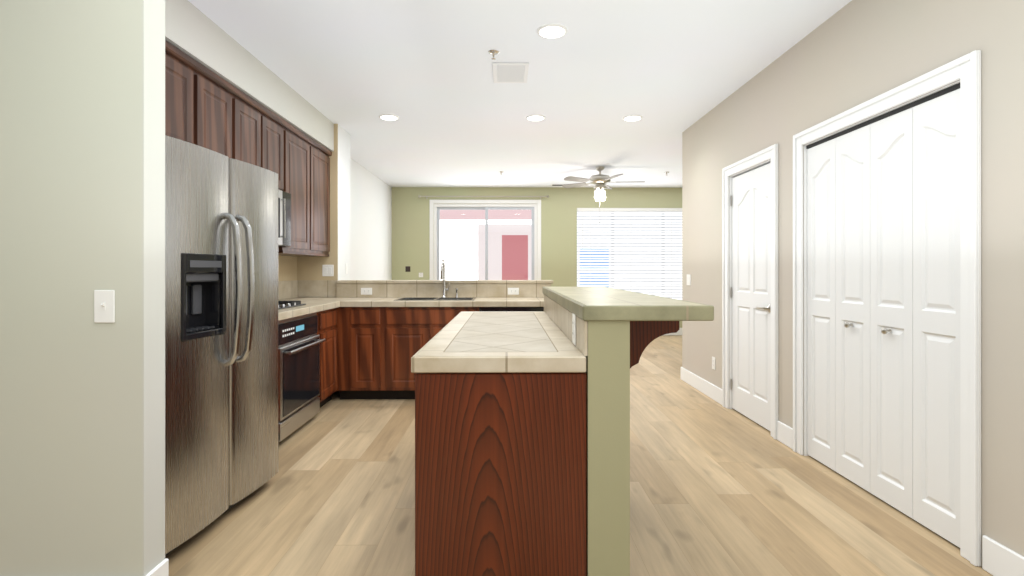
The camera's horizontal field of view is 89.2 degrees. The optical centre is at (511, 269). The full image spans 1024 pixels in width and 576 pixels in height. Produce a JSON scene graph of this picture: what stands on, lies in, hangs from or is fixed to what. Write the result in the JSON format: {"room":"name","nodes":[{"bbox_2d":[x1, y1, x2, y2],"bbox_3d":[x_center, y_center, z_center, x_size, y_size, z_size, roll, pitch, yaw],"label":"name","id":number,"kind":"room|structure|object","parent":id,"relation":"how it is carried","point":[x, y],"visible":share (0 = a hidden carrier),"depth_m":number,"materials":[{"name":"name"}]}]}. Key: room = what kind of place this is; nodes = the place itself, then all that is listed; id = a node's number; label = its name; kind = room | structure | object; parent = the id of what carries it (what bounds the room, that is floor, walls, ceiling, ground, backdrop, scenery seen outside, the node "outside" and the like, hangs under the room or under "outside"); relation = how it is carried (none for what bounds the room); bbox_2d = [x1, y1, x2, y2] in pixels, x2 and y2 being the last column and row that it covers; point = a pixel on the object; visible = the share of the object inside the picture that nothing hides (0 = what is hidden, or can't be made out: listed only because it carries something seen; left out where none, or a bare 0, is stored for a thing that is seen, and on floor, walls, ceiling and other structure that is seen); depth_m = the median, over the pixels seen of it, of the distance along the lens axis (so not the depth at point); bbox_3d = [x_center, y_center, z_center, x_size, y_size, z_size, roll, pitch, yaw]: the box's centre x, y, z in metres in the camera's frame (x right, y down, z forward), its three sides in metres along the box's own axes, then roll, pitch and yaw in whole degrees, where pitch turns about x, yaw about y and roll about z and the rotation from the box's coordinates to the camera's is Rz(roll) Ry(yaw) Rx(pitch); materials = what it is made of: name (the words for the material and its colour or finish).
{"room":"kitchen","nodes":[
{"label":"kitchen","id":0,"kind":"room"},
{"bbox_2d":[0,0,164,575],"bbox_3d":[-2.360,-0.150,1.878,2.120,2.740,0.115,0,0,-1],"label":"wall","id":1,"kind":"structure","parent":0,"point":[82,219],"depth_m":1.83,"materials":[{"name":"beige paint"}]},
{"bbox_2d":[94,290,114,322],"bbox_3d":[-1.434,0.130,1.822,0.072,0.116,0.016,0,0,-1],"label":"light switch","id":2,"kind":"object","parent":1,"relation":"attached to","point":[104,306],"visible":1,"depth_m":1.82,"materials":[{"name":"white plastic"}]},
{"bbox_2d":[145,558,168,575],"bbox_3d":[-2.302,1.150,1.871,2.036,0.140,0.131,0,0,-1],"label":"baseboard","id":3,"kind":"structure","parent":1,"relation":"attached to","point":[161,568],"depth_m":1.91,"materials":[{"name":"white wood"}]},
{"bbox_2d":[278,255,296,280],"bbox_3d":[-2.289,-0.150,3.671,0.140,2.740,3.470,0,0,-1],"label":"wall","id":4,"kind":"structure","parent":0,"point":[287,268],"depth_m":5.17,"materials":[{"name":"beige paint"}]},
{"bbox_2d":[165,40,200,145],"bbox_3d":[-2.029,-0.930,2.739,0.340,0.600,0.623,0,0,-1],"label":"upper cabinet","id":5,"kind":"object","parent":4,"relation":"attached to","point":[182,72],"depth_m":2.93,"materials":[{"name":"brown wood"}]},
{"bbox_2d":[201,64,236,159],"bbox_3d":[-2.034,-0.695,3.264,0.340,1.071,0.426,0,0,-1],"label":"upper cabinet","id":6,"kind":"object","parent":4,"relation":"attached to","point":[207,108],"depth_m":3.30,"materials":[{"name":"brown wood"}]},
{"bbox_2d":[237,88,268,169],"bbox_3d":[-2.039,-0.930,3.717,0.340,0.600,0.475,0,0,-1],"label":"upper cabinet","id":7,"kind":"object","parent":4,"relation":"attached to","point":[252,117],"depth_m":3.74,"materials":[{"name":"brown wood"}]},
{"bbox_2d":[269,110,288,192],"bbox_3d":[-2.042,-0.930,4.041,0.340,0.600,0.474,0,0,-1],"label":"upper cabinet","id":8,"kind":"object","parent":4,"relation":"attached to","point":[278,127],"depth_m":4.19,"materials":[{"name":"brown wood"}]},
{"bbox_2d":[278,189,290,246],"bbox_3d":[-1.999,-0.407,3.900,0.434,0.435,0.752,0,0,-1],"label":"microwave","id":9,"kind":"object","parent":8,"relation":"attached to","point":[284,219],"visible":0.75,"depth_m":4.11,"materials":[{"name":"grey metal"}]},
{"bbox_2d":[278,280,297,299],"bbox_3d":[-2.218,0.057,4.214,0.010,0.464,2.310,0,0,-1],"label":"tile backsplash","id":10,"kind":"structure","parent":4,"relation":"attached to","point":[286,289],"depth_m":5.14,"materials":[{"name":"beige tile"}]},
{"bbox_2d":[278,123,316,255],"bbox_3d":[-2.048,-0.695,4.598,0.340,1.071,0.635,0,0,-1],"label":"upper cabinet","id":11,"kind":"object","parent":4,"relation":"attached to","point":[302,148],"depth_m":4.66,"materials":[{"name":"brown wood"}]},
{"bbox_2d":[317,142,331,255],"bbox_3d":[-2.053,-0.695,5.082,0.340,1.071,0.635,0,0,-1],"label":"upper cabinet","id":12,"kind":"object","parent":4,"relation":"attached to","point":[323,160],"depth_m":5.20,"materials":[{"name":"brown wood"}]},
{"bbox_2d":[350,158,391,279],"bbox_3d":[-2.271,-0.150,7.712,0.140,2.740,3.730,0,0,-1],"label":"wall","id":13,"kind":"structure","parent":0,"point":[370,226],"depth_m":8.03,"materials":[{"name":"white paint"}]},
{"bbox_2d":[297,124,551,297],"bbox_3d":[-0.984,-0.150,5.628,2.790,2.740,0.465,0,0,-1],"label":"wall","id":14,"kind":"structure","parent":0,"point":[310,268],"depth_m":5.41,"materials":[{"name":"white paint"}]},
{"bbox_2d":[322,265,333,275],"bbox_3d":[-1.917,0.010,5.406,0.118,0.120,0.008,0,0,-1],"label":"outlet","id":15,"kind":"object","parent":14,"relation":"attached to","point":[327,270],"visible":1,"depth_m":5.40,"materials":[{"name":"white plastic"}]},
{"bbox_2d":[298,280,552,296],"bbox_3d":[-0.904,0.201,5.463,2.664,0.177,0.185,0,0,-1],"label":"tile backsplash","id":16,"kind":"structure","parent":14,"relation":"attached to","point":[333,288],"depth_m":5.38,"materials":[{"name":"beige tile"}]},
{"bbox_2d":[361,288,371,294],"bbox_3d":[-1.506,0.225,5.372,0.116,0.072,0.008,0,0,-1],"label":"outlet","id":17,"kind":"object","parent":16,"relation":"attached to","point":[366,291],"visible":1,"depth_m":5.37,"materials":[{"name":"white plastic"}]},
{"bbox_2d":[508,288,518,294],"bbox_3d":[0.014,0.225,5.388,0.116,0.072,0.008,0,0,-1],"label":"outlet","id":18,"kind":"object","parent":16,"relation":"attached to","point":[513,291],"visible":1,"depth_m":5.39,"materials":[{"name":"white plastic"}]},
{"bbox_2d":[188,0,851,187],"bbox_3d":[0.958,-1.580,4.060,8.800,0.120,11.700,0,0,-1],"label":"ceiling","id":19,"kind":"structure","parent":0,"point":[669,71],"depth_m":4.00,"materials":[{"name":"white paint"}]},
{"bbox_2d":[165,0,333,150],"bbox_3d":[-2.029,-1.376,3.674,0.380,0.288,3.470,0,0,-1],"label":"soffit","id":20,"kind":"structure","parent":19,"relation":"attached to","point":[194,32],"depth_m":3.49,"materials":[{"name":"white paint"}]},
{"bbox_2d":[379,114,398,119],"bbox_3d":[-1.224,-1.514,5.168,0.196,0.012,0.196,0,0,-1],"label":"recessed light","id":21,"kind":"object","parent":19,"relation":"in","point":[388,117],"visible":0.96,"depth_m":5.15,"materials":[{"name":"white plastic"}]},
{"bbox_2d":[488,50,498,59],"bbox_3d":[-0.128,-1.495,3.629,0.080,0.048,0.080,0,0,-1],"label":"sprinkler head","id":22,"kind":"object","parent":19,"relation":"attached to","point":[493,52],"visible":1,"depth_m":3.62},
{"bbox_2d":[492,63,528,82],"bbox_3d":[-0.012,-1.515,4.010,0.270,0.010,0.400,0,0,-1],"label":"ceiling vent","id":23,"kind":"object","parent":19,"relation":"in","point":[510,72],"visible":1,"depth_m":3.98,"materials":[{"name":"white metal"}]},
{"bbox_2d":[526,114,544,120],"bbox_3d":[0.236,-1.514,5.183,0.196,0.012,0.196,0,0,-1],"label":"recessed light","id":24,"kind":"object","parent":19,"relation":"in","point":[535,117],"visible":0.92,"depth_m":5.15,"materials":[{"name":"white"}]},
{"bbox_2d":[537,23,567,37],"bbox_3d":[0.255,-1.514,3.303,0.196,0.012,0.196,0,0,-1],"label":"recessed light","id":25,"kind":"object","parent":19,"relation":"in","point":[552,30],"visible":0.98,"depth_m":3.28,"materials":[{"name":"white plastic"}]},
{"bbox_2d":[562,166,644,223],"bbox_3d":[1.353,-1.100,7.702,1.231,0.840,1.261,0,0,-1],"label":"ceiling fan light","id":26,"kind":"object","parent":19,"relation":"hanging from","point":[599,180],"visible":1,"depth_m":7.64,"materials":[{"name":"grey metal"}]},
{"bbox_2d":[623,115,642,120],"bbox_3d":[1.206,-1.514,5.193,0.196,0.012,0.196,0,0,-1],"label":"recessed light","id":27,"kind":"object","parent":19,"relation":"in","point":[632,117],"visible":0.92,"depth_m":5.17,"materials":[{"name":"white plastic"}]},
{"bbox_2d":[392,187,681,327],"bbox_3d":[1.399,-0.150,9.685,7.800,2.740,0.140,0,0,-1],"label":"wall","id":28,"kind":"structure","parent":0,"point":[411,227],"depth_m":9.61,"materials":[{"name":"green paint"}]},
{"bbox_2d":[405,266,409,271],"bbox_3d":[-1.920,-0.010,9.576,0.090,0.100,0.008,0,0,-1],"label":"light switch","id":29,"kind":"object","parent":28,"relation":"attached to","point":[407,268],"visible":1,"depth_m":9.57,"materials":[{"name":"brown plastic"}]},
{"bbox_2d":[418,195,548,198],"bbox_3d":[-0.520,-1.335,9.545,2.402,0.061,0.100,0,0,-1],"label":"curtain rod","id":30,"kind":"object","parent":28,"relation":"attached to","point":[419,196],"visible":1,"depth_m":9.51,"materials":[{"name":"grey metal"}]},
{"bbox_2d":[430,200,540,279],"bbox_3d":[-0.491,-0.035,9.643,2.060,2.510,0.125,0,0,-1],"label":"sliding door","id":31,"kind":"structure","parent":28,"relation":"in","point":[534,206],"depth_m":9.62,"materials":[{"name":"white"}]},
{"bbox_2d":[577,208,681,299],"bbox_3d":[2.200,-0.185,9.612,1.996,1.906,0.075,0,0,-1],"label":"window blinds","id":32,"kind":"object","parent":28,"relation":"attached to","point":[638,250],"visible":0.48,"depth_m":9.63,"materials":[{"name":"white plastic"}]},
{"bbox_2d":[665,328,681,334],"bbox_3d":[2.871,1.150,9.623,4.655,0.140,0.016,0,0,-1],"label":"baseboard","id":33,"kind":"structure","parent":28,"relation":"attached to","point":[679,332],"depth_m":9.61,"materials":[{"name":"white wood"}]},
{"bbox_2d":[165,335,992,575],"bbox_3d":[0.958,1.280,4.060,8.800,0.120,11.700,0,0,-1],"label":"floor","id":34,"kind":"structure","parent":0,"point":[717,489],"depth_m":2.65,"materials":[{"name":"brown wood"}]},
{"bbox_2d":[165,135,277,555],"bbox_3d":[-1.712,0.331,2.562,0.859,1.777,0.901,0,0,5],"label":"refrigerator","id":35,"kind":"object","parent":34,"relation":"on","point":[221,334],"visible":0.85,"depth_m":2.42,"materials":[{"name":"grey metal"}]},
{"bbox_2d":[278,312,325,442],"bbox_3d":[-1.855,0.769,3.903,0.672,0.842,0.755,0,0,-1],"label":"oven","id":36,"kind":"object","parent":34,"relation":"on","point":[299,340],"visible":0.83,"depth_m":3.82,"materials":[{"name":"grey"}]},
{"bbox_2d":[317,308,336,407],"bbox_3d":[-1.913,0.782,4.833,0.625,0.875,1.075,0,0,-1],"label":"base cabinet","id":37,"kind":"object","parent":34,"relation":"on","point":[327,325],"visible":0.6,"depth_m":4.53,"materials":[{"name":"brown wood"}]},
{"bbox_2d":[278,300,340,320],"bbox_3d":[-1.889,0.317,3.890,0.655,0.054,1.680,0,0,-1],"label":"countertop","id":38,"kind":"structure","parent":37,"relation":"on","point":[313,305],"depth_m":4.12,"materials":[{"name":"tile"}]},
{"bbox_2d":[278,301,305,309],"bbox_3d":[-1.891,0.269,3.905,0.420,0.041,0.690,0,0,-1],"label":"gas cooktop","id":39,"kind":"object","parent":38,"relation":"in","point":[285,304],"visible":0.31,"depth_m":3.99,"materials":[{"name":"black"}]},
{"bbox_2d":[337,307,479,398],"bbox_3d":[-0.965,0.782,5.083,1.313,0.876,0.585,0,0,-1],"label":"base cabinet","id":40,"kind":"object","parent":34,"relation":"on","point":[378,348],"visible":0.5,"depth_m":4.77,"materials":[{"name":"brown wood"}]},
{"bbox_2d":[282,297,543,306],"bbox_3d":[-0.910,0.317,5.079,2.638,0.054,0.625,0,0,-1],"label":"countertop","id":41,"kind":"structure","parent":40,"relation":"on","point":[479,301],"depth_m":4.77,"materials":[{"name":"tile"}]},
{"bbox_2d":[394,297,475,300],"bbox_3d":[-0.733,0.382,5.063,0.746,0.196,0.446,0,0,-1],"label":"double-bowl sink","id":42,"kind":"object","parent":41,"relation":"in","point":[437,299],"visible":0.27,"depth_m":5.26,"materials":[{"name":"silver metal"}]},
{"bbox_2d":[440,259,457,296],"bbox_3d":[-0.635,0.091,5.239,0.180,0.395,0.218,0,0,-1],"label":"gooseneck faucet","id":43,"kind":"object","parent":41,"relation":"on","point":[442,276],"visible":0.92,"depth_m":5.30,"materials":[{"name":"silver metal"}]},
{"bbox_2d":[415,373,585,575],"bbox_3d":[-0.040,0.784,1.992,0.574,0.872,0.515,0,0,-1],"label":"base cabinet","id":44,"kind":"object","parent":34,"relation":"on","point":[500,474],"visible":0.73,"depth_m":1.72,"materials":[{"name":"brown wood"}]},
{"bbox_2d":[411,311,585,372],"bbox_3d":[-0.054,0.317,2.663,0.584,0.055,1.873,0,0,-1],"label":"countertop","id":45,"kind":"structure","parent":44,"relation":"on","point":[500,342],"depth_m":1.93,"materials":[{"name":"tile"}]},
{"bbox_2d":[480,307,543,310],"bbox_3d":[0.002,0.784,5.067,0.610,0.872,0.626,0,0,-1],"label":"dishwasher","id":46,"kind":"object","parent":34,"relation":"on","point":[511,308],"visible":0.08,"depth_m":4.80,"materials":[{"name":"grey"}]},
{"bbox_2d":[585,321,629,575],"bbox_3d":[0.314,0.696,2.689,0.140,1.048,1.909,0,0,-1],"label":"wall","id":47,"kind":"structure","parent":0,"point":[607,372],"depth_m":1.74,"materials":[{"name":"paint"}]},
{"bbox_2d":[544,295,587,355],"bbox_3d":[0.237,0.231,2.683,0.010,0.116,1.899,0,0,-1],"label":"tile backsplash","id":48,"kind":"structure","parent":47,"relation":"attached to","point":[560,316],"depth_m":2.21,"materials":[{"name":"beige tile"}]},
{"bbox_2d":[572,313,575,344],"bbox_3d":[0.235,0.225,1.973,0.008,0.116,0.072,0,0,-1],"label":"outlet","id":49,"kind":"object","parent":48,"relation":"attached to","point":[574,328],"visible":0.98,"depth_m":1.94,"materials":[{"name":"white plastic"}]},
{"bbox_2d":[543,287,713,320],"bbox_3d":[0.444,0.145,2.695,0.436,0.050,1.950,0,0,-1],"label":"bar","id":50,"kind":"object","parent":47,"relation":"on","point":[597,304],"visible":1,"depth_m":1.76,"materials":[{"name":"tile"}]},
{"bbox_2d":[630,321,678,367],"bbox_3d":[0.512,0.279,2.705,0.255,0.215,1.402,0,0,-1],"label":"corbels","id":51,"kind":"object","parent":47,"relation":"attached to","point":[644,335],"visible":0.25,"depth_m":2.00,"materials":[{"name":"brown wood"}]},
{"bbox_2d":[682,0,1023,566],"bbox_3d":[1.989,-0.150,1.991,0.120,2.740,7.540,0,0,-1],"label":"wall","id":52,"kind":"structure","parent":0,"point":[851,54],"depth_m":2.60,"materials":[{"name":"beige paint"}]},
{"bbox_2d":[687,274,690,284],"bbox_3d":[1.887,0.110,5.550,0.008,0.116,0.118,0,0,-1],"label":"light switch","id":53,"kind":"object","parent":52,"relation":"attached to","point":[688,279],"visible":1,"depth_m":5.53,"materials":[{"name":"white plastic"}]},
{"bbox_2d":[681,367,721,404],"bbox_3d":[1.891,1.150,5.193,0.021,0.140,1.115,0,0,-1],"label":"baseboard","id":54,"kind":"structure","parent":52,"relation":"attached to","point":[709,389],"depth_m":5.12,"materials":[{"name":"white wood"}]},
{"bbox_2d":[712,357,714,369],"bbox_3d":[1.895,0.880,4.880,0.008,0.116,0.072,0,0,-1],"label":"outlet","id":55,"kind":"object","parent":52,"relation":"attached to","point":[713,362],"visible":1,"depth_m":4.87,"materials":[{"name":"white plastic"}]},
{"bbox_2d":[722,144,777,439],"bbox_3d":[1.952,0.159,4.176,0.146,2.122,0.914,0,0,-1],"label":"door frame","id":56,"kind":"structure","parent":52,"relation":"attached to","point":[765,155],"depth_m":4.30,"materials":[{"name":"white wood"}]},
{"bbox_2d":[731,163,770,430],"bbox_3d":[1.917,0.205,4.176,0.089,2.005,0.725,0,0,-1],"label":"door","id":57,"kind":"structure","parent":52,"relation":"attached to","point":[751,294],"depth_m":4.16,"materials":[{"name":"white wood"}]},
{"bbox_2d":[806,83,959,148],"bbox_3d":[1.957,-0.799,2.811,0.048,0.020,1.174,0,0,-1],"label":"trim","id":58,"kind":"structure","parent":52,"relation":"attached to","point":[916,103],"depth_m":2.65,"materials":[{"name":"black metal"}]},
{"bbox_2d":[807,88,959,547],"bbox_3d":[1.934,0.210,2.810,0.074,1.995,1.174,0,0,-1],"label":"bifold doors","id":59,"kind":"structure","parent":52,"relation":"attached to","point":[883,309],"depth_m":2.66,"materials":[{"name":"white wood"}]},
{"bbox_2d":[793,50,980,566],"bbox_3d":[1.967,0.159,2.811,0.146,2.122,1.364,0,0,-1],"label":"trim","id":60,"kind":"structure","parent":52,"relation":"attached to","point":[965,70],"depth_m":2.19,"materials":[{"name":"white wood"}]},
{"bbox_2d":[982,535,1023,575],"bbox_3d":[1.940,1.150,0.167,0.016,0.140,3.895,0,0,-1],"label":"baseboard","id":61,"kind":"structure","parent":52,"relation":"attached to","point":[998,559],"depth_m":2.04,"materials":[{"name":"white wood"}]},
{"label":"outside","id":62,"kind":"structure","parent":0,"visible":0},
{"bbox_2d":[440,210,531,279],"bbox_3d":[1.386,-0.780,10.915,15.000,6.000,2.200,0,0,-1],"label":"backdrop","id":63,"kind":"structure","parent":62,"point":[521,238],"depth_m":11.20,"materials":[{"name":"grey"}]}
]}

